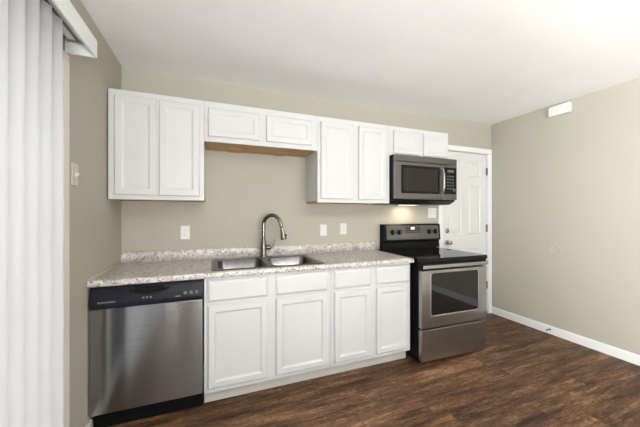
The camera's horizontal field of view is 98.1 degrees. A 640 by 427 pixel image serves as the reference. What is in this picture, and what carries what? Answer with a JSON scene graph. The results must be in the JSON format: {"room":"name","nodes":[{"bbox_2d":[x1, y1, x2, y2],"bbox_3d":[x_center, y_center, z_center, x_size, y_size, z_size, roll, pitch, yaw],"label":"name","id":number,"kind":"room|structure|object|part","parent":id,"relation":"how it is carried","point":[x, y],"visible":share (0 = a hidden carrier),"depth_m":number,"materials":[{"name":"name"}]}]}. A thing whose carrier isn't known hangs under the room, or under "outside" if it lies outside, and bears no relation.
{"room":"kitchen","nodes":[
{"label":"kitchen","id":0,"kind":"room"},
{"bbox_2d":[63,0,120,426],"bbox_3d":[-0.707,0.063,-0.243,0.120,2.484,5.200,0,0,-21],"label":"wall","id":1,"kind":"structure","parent":0,"point":[94,218],"depth_m":1.59,"materials":[{"name":"beige paint"}]},
{"bbox_2d":[0,0,96,426],"bbox_3d":[-0.854,0.197,0.489,0.128,2.167,1.954,0,0,-21],"label":"vertical blinds","id":2,"kind":"object","parent":1,"relation":"attached to","point":[31,31],"visible":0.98,"depth_m":0.99,"materials":[{"name":"white plastic"}]},
{"bbox_3d":[-0.842,-0.854,0.464,0.052,0.047,1.839,0,0,-21],"label":"head rail","id":3,"kind":"part","parent":2,"relation":"part of","materials":[{"name":"white plastic"}]},
{"bbox_2d":[63,50,68,426],"bbox_3d":[-0.906,0.260,0.470,0.016,2.090,1.951,0,0,-21],"label":"trim","id":4,"kind":"structure","parent":1,"relation":"attached to","point":[65,56],"depth_m":1.34,"materials":[{"name":"white wood"}]},
{"bbox_2d":[71,162,78,186],"bbox_3d":[-1.282,-0.207,1.462,0.022,0.120,0.072,0,0,-21],"label":"light switch","id":5,"kind":"object","parent":1,"relation":"attached to","point":[74,167],"visible":1,"depth_m":1.45,"materials":[{"name":"beige plastic"}]},
{"bbox_2d":[86,419,92,426],"bbox_3d":[-1.308,1.261,1.515,0.013,0.088,0.286,0,0,-21],"label":"baseboard","id":6,"kind":"structure","parent":1,"relation":"attached to","point":[90,423],"depth_m":1.63,"materials":[{"name":"white paint"}]},
{"bbox_2d":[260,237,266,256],"bbox_3d":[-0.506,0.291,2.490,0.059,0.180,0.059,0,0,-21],"label":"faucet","id":7,"kind":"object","parent":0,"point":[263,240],"depth_m":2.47,"materials":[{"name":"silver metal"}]},
{"bbox_2d":[121,66,490,251],"bbox_3d":[0.317,0.063,3.011,4.356,2.484,0.150,0,0,-21],"label":"wall","id":8,"kind":"structure","parent":0,"point":[241,189],"depth_m":2.59,"materials":[{"name":"beige paint"}]},
{"bbox_2d":[108,88,204,201],"bbox_3d":[-1.224,-0.484,2.156,0.607,0.762,0.344,0,0,-21],"label":"upper cabinet","id":9,"kind":"object","parent":8,"relation":"attached to","point":[156,145],"visible":0.99,"depth_m":2.00,"materials":[{"name":"white paint"}]},
{"bbox_3d":[-1.296,-0.478,1.955,0.259,0.693,0.018,0,0,-21],"label":"cabinet door","id":10,"kind":"part","parent":9,"relation":"part of","materials":[{"name":"white paint"}]},
{"bbox_3d":[-1.231,-0.111,2.172,0.607,0.014,0.306,0,0,-21],"label":"panel","id":11,"kind":"part","parent":9,"relation":"part of","materials":[{"name":"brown wood"}]},
{"bbox_3d":[-1.036,-0.478,2.054,0.270,0.693,0.018,0,0,-21],"label":"cabinet door","id":12,"kind":"part","parent":9,"relation":"part of","materials":[{"name":"white paint"}]},
{"bbox_2d":[180,226,189,238],"bbox_3d":[-1.150,0.158,2.366,0.075,0.116,0.008,0,0,-21],"label":"outlet","id":13,"kind":"object","parent":8,"relation":"attached to","point":[184,230],"visible":1,"depth_m":2.36,"materials":[{"name":"white plastic"}]},
{"bbox_2d":[121,242,374,262],"bbox_3d":[-0.487,0.347,2.612,2.325,0.086,0.020,0,0,-21],"label":"backsplash","id":14,"kind":"structure","parent":8,"relation":"attached to","point":[190,254],"depth_m":2.49,"materials":[{"name":"stone"}]},
{"bbox_2d":[204,101,316,157],"bbox_3d":[-0.509,-0.709,2.429,0.922,0.312,0.344,0,0,-21],"label":"upper cabinet","id":15,"kind":"object","parent":8,"relation":"attached to","point":[230,128],"visible":1,"depth_m":2.28,"materials":[{"name":"white paint"}]},
{"bbox_3d":[-0.673,-0.704,2.192,0.391,0.218,0.018,0,0,-21],"label":"cabinet door","id":16,"kind":"part","parent":15,"relation":"part of","materials":[{"name":"white paint"}]},
{"bbox_3d":[-0.515,-0.567,2.446,0.922,0.014,0.306,0,0,-21],"label":"panel","id":17,"kind":"part","parent":15,"relation":"part of","materials":[{"name":"brown wood"}]},
{"bbox_3d":[-0.256,-0.704,2.352,0.399,0.218,0.018,0,0,-21],"label":"cabinet door","id":18,"kind":"part","parent":15,"relation":"part of","materials":[{"name":"white paint"}]},
{"bbox_2d":[320,224,326,235],"bbox_3d":[0.036,0.163,2.818,0.074,0.116,0.010,0,0,-21],"label":"wall switch","id":19,"kind":"object","parent":8,"relation":"attached to","point":[323,227],"visible":1,"depth_m":2.82,"materials":[{"name":"white plastic"}]},
{"bbox_2d":[340,223,346,233],"bbox_3d":[0.245,0.155,2.899,0.074,0.116,0.008,0,0,-21],"label":"outlet","id":20,"kind":"object","parent":8,"relation":"attached to","point":[343,226],"visible":1,"depth_m":2.90,"materials":[{"name":"white plastic"}]},
{"bbox_2d":[306,116,388,203],"bbox_3d":[0.274,-0.484,2.729,0.750,0.762,0.344,0,0,-21],"label":"upper cabinet","id":21,"kind":"object","parent":8,"relation":"attached to","point":[349,164],"visible":0.99,"depth_m":2.58,"materials":[{"name":"white paint"}]},
{"bbox_3d":[0.160,-0.478,2.511,0.329,0.686,0.018,0,0,-21],"label":"cabinet door","id":22,"kind":"part","parent":21,"relation":"part of","materials":[{"name":"white paint"}]},
{"bbox_3d":[0.268,-0.111,2.745,0.750,0.014,0.306,0,0,-21],"label":"panel","id":23,"kind":"part","parent":21,"relation":"part of","materials":[{"name":"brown wood"}]},
{"bbox_3d":[0.499,-0.478,2.640,0.301,0.686,0.018,0,0,-21],"label":"cabinet door","id":24,"kind":"part","parent":21,"relation":"part of","materials":[{"name":"white paint"}]},
{"bbox_2d":[389,126,447,158],"bbox_3d":[0.974,-0.721,2.996,0.745,0.288,0.344,0,0,-21],"label":"upper cabinet","id":25,"kind":"object","parent":8,"relation":"attached to","point":[402,141],"visible":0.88,"depth_m":2.82,"materials":[{"name":"white paint"}]},
{"bbox_3d":[0.870,-0.710,2.782,0.315,0.226,0.018,0,0,-21],"label":"cabinet door","id":26,"kind":"part","parent":25,"relation":"part of","materials":[{"name":"white paint"}]},
{"bbox_2d":[373,154,456,205],"bbox_3d":[1.017,-0.335,2.956,0.787,0.480,0.446,0,0,-21],"label":"microwave","id":27,"kind":"object","parent":25,"relation":"attached to","point":[413,180],"visible":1,"depth_m":2.78,"materials":[{"name":"silver metal"}]},
{"bbox_3d":[0.986,-0.328,2.772,0.596,0.362,0.025,0,0,-21],"label":"door","id":28,"kind":"part","parent":27,"relation":"part of","materials":[{"name":"metal"}]},
{"bbox_3d":[1.257,-0.340,2.839,0.026,0.282,0.056,0,0,-21],"label":"door handle","id":29,"kind":"part","parent":27,"relation":"part of","materials":[{"name":"metal"}]},
{"bbox_3d":[1.354,-0.328,2.913,0.189,0.362,0.025,0,0,-21],"label":"frame","id":30,"kind":"part","parent":27,"relation":"part of","materials":[{"name":"metal"}]},
{"bbox_3d":[1.360,-0.345,2.901,0.167,0.276,0.004,0,0,-21],"label":"control panel","id":31,"kind":"part","parent":27,"relation":"part of","materials":[{"name":"black glass"}]},
{"bbox_3d":[1.212,-0.710,2.913,0.318,0.226,0.018,0,0,-21],"label":"cabinet door","id":32,"kind":"part","parent":25,"relation":"part of","materials":[{"name":"white paint"}]},
{"bbox_2d":[428,208,435,217],"bbox_3d":[1.345,-0.012,3.314,0.120,0.116,0.018,0,0,-21],"label":"outlet","id":33,"kind":"object","parent":8,"relation":"attached to","point":[431,211],"visible":1,"depth_m":3.31,"materials":[{"name":"white plastic"}]},
{"bbox_2d":[438,145,491,313],"bbox_3d":[1.835,0.229,3.534,0.896,2.153,0.077,0,0,-21],"label":"trim","id":34,"kind":"structure","parent":8,"relation":"attached to","point":[453,148],"depth_m":3.64,"materials":[{"name":"white paint"}]},
{"bbox_2d":[443,151,487,312],"bbox_3d":[1.848,0.263,3.508,0.764,2.077,0.106,0,0,-21],"label":"door","id":35,"kind":"structure","parent":8,"relation":"in","point":[465,228],"depth_m":3.54,"materials":[{"name":"white paint"},{"name":"brushed nickel"}]},
{"bbox_2d":[81,0,639,124],"bbox_3d":[1.266,-1.209,0.527,4.356,0.060,5.470,0,0,-21],"label":"ceiling","id":36,"kind":"structure","parent":0,"point":[490,62],"depth_m":1.98,"materials":[{"name":"white paint"}]},
{"bbox_2d":[108,313,639,426],"bbox_3d":[1.266,1.335,0.527,4.356,0.060,5.470,0,0,-21],"label":"floor","id":37,"kind":"structure","parent":0,"point":[524,376],"depth_m":2.01,"materials":[{"name":"wood"}]},
{"bbox_2d":[89,279,203,426],"bbox_3d":[-1.167,0.871,2.006,0.611,0.867,0.630,0,0,-21],"label":"dishwasher","id":38,"kind":"object","parent":37,"relation":"on","point":[146,341],"visible":0.99,"depth_m":1.72,"materials":[{"name":"silver metal"}]},
{"bbox_3d":[-1.066,0.498,1.740,0.611,0.123,0.037,0,0,-21],"label":"control panel","id":39,"kind":"part","parent":38,"relation":"part of","materials":[{"name":"black plastic"}]},
{"bbox_3d":[-1.084,1.247,1.788,0.607,0.108,0.014,0,0,-21],"label":"kick plate","id":40,"kind":"part","parent":38,"relation":"part of","materials":[{"name":"black plastic"}]},
{"bbox_3d":[-1.058,0.471,1.725,0.220,0.045,0.028,0,0,-21],"label":"pull handle","id":41,"kind":"part","parent":38,"relation":"part of","materials":[{"name":"black plastic"}]},
{"bbox_2d":[203,279,203,387],"bbox_3d":[-1.176,0.871,2.029,0.603,0.867,0.580,0,0,-21],"label":"tub","id":42,"kind":"object","parent":38,"relation":"in","point":[203,279],"depth_m":2.08,"materials":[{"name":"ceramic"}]},
{"bbox_2d":[204,269,329,402],"bbox_3d":[-0.452,0.868,2.298,0.920,0.873,0.626,0,0,-21],"label":"base cabinet","id":43,"kind":"object","parent":37,"relation":"on","point":[264,331],"visible":0.95,"depth_m":1.99,"materials":[{"name":"white paint"}]},
{"bbox_3d":[-0.564,0.520,1.931,0.402,0.145,0.020,0,0,-21],"label":"drawer","id":44,"kind":"part","parent":43,"relation":"part of","materials":[{"name":"white paint"}]},
{"bbox_3d":[-0.564,0.897,1.931,0.402,0.560,0.020,0,0,-21],"label":"cabinet door","id":45,"kind":"part","parent":43,"relation":"part of","materials":[{"name":"white paint"}]},
{"bbox_2d":[87,242,413,287],"bbox_3d":[-0.376,0.366,2.321,2.326,0.125,0.644,0,0,-21],"label":"countertop","id":46,"kind":"structure","parent":43,"relation":"on","point":[142,267],"depth_m":2.24,"materials":[{"name":"stone"}]},
{"bbox_2d":[211,254,323,270],"bbox_3d":[-0.441,0.474,2.283,0.844,0.174,0.526,0,0,-21],"label":"sink","id":47,"kind":"object","parent":46,"relation":"in","point":[302,259],"visible":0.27,"depth_m":2.38,"materials":[{"name":"metal"}]},
{"bbox_2d":[255,213,286,257],"bbox_3d":[-0.431,0.190,2.478,0.290,0.392,0.101,0,0,9],"label":"kitchen faucet","id":48,"kind":"object","parent":46,"relation":"on","point":[264,247],"visible":1,"depth_m":2.47,"materials":[{"name":"silver metal"}]},
{"bbox_3d":[-0.131,0.520,2.096,0.410,0.145,0.020,0,0,-21],"label":"drawer","id":49,"kind":"part","parent":43,"relation":"part of","materials":[{"name":"white paint"}]},
{"bbox_3d":[-0.131,0.897,2.096,0.410,0.560,0.020,0,0,-21],"label":"cabinet door","id":50,"kind":"part","parent":43,"relation":"part of","materials":[{"name":"white paint"}]},
{"bbox_2d":[328,263,409,374],"bbox_3d":[0.336,0.868,2.599,0.765,0.873,0.626,0,0,-21],"label":"base cabinet","id":51,"kind":"object","parent":37,"relation":"on","point":[370,305],"visible":0.86,"depth_m":2.30,"materials":[{"name":"white paint"}]},
{"bbox_3d":[0.267,0.520,2.248,0.329,0.145,0.020,0,0,-21],"label":"drawer","id":52,"kind":"part","parent":51,"relation":"part of","materials":[{"name":"white paint"}]},
{"bbox_3d":[0.267,0.897,2.248,0.329,0.560,0.020,0,0,-21],"label":"cabinet door","id":53,"kind":"part","parent":51,"relation":"part of","materials":[{"name":"white paint"}]},
{"bbox_3d":[0.630,0.520,2.387,0.337,0.145,0.020,0,0,-21],"label":"drawer","id":54,"kind":"part","parent":51,"relation":"part of","materials":[{"name":"white paint"}]},
{"bbox_3d":[0.630,0.897,2.387,0.337,0.560,0.020,0,0,-21],"label":"cabinet door","id":55,"kind":"part","parent":51,"relation":"part of","materials":[{"name":"white paint"}]},
{"bbox_2d":[379,223,487,362],"bbox_3d":[1.126,0.709,2.826,0.797,1.192,0.740,0,0,-20],"label":"range","id":56,"kind":"object","parent":37,"relation":"on","point":[448,286],"visible":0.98,"depth_m":2.50,"materials":[{"name":"silver metal"}]},
{"bbox_2d":[379,247,486,262],"bbox_3d":[1.105,0.401,2.813,0.764,0.036,0.716,0,0,-21],"label":"cooktop","id":57,"kind":"object","parent":56,"relation":"in","point":[420,254],"depth_m":2.63,"materials":[{"name":"black glass"}]},
{"bbox_3d":[1.212,1.136,2.512,0.745,0.274,0.041,0,0,-20],"label":"storage drawer","id":58,"kind":"part","parent":56,"relation":"part of","materials":[{"name":"metal"}]},
{"bbox_3d":[1.212,0.739,2.512,0.745,0.496,0.041,0,0,-20],"label":"oven door","id":59,"kind":"part","parent":56,"relation":"part of","materials":[{"name":"metal"}]},
{"bbox_3d":[1.216,0.698,2.490,0.560,0.385,0.004,0,0,-20],"label":"window trim","id":60,"kind":"part","parent":56,"relation":"part of","materials":[{"name":"metal"}]},
{"bbox_3d":[1.223,0.455,2.482,0.741,0.032,0.028,0,0,-20],"label":"oven handle","id":61,"kind":"part","parent":56,"relation":"part of","materials":[{"name":"metal"}]},
{"bbox_2d":[491,77,639,354],"bbox_3d":[3.250,0.063,1.269,0.120,2.484,5.200,0,0,-21],"label":"wall","id":62,"kind":"structure","parent":0,"point":[569,180],"depth_m":2.82,"materials":[{"name":"beige paint"}]},
{"bbox_2d":[547,243,560,254],"bbox_3d":[2.522,0.377,2.994,0.008,0.124,0.124,0,0,-21],"label":"bumper cover","id":63,"kind":"object","parent":62,"relation":"attached to","point":[552,248],"visible":1,"depth_m":2.99,"materials":[{"name":"beige paint"}]},
{"bbox_2d":[548,102,570,116],"bbox_3d":[2.529,-1.098,2.928,0.042,0.102,0.194,0,0,-21],"label":"door chime","id":64,"kind":"object","parent":62,"relation":"attached to","point":[563,108],"visible":1,"depth_m":2.91,"materials":[{"name":"white plastic"}]},
{"bbox_2d":[492,306,639,365],"bbox_3d":[3.188,1.261,1.245,0.013,0.088,5.200,0,0,-21],"label":"baseboard","id":65,"kind":"structure","parent":62,"relation":"attached to","point":[616,352],"depth_m":2.82,"materials":[{"name":"white paint"}]}
]}

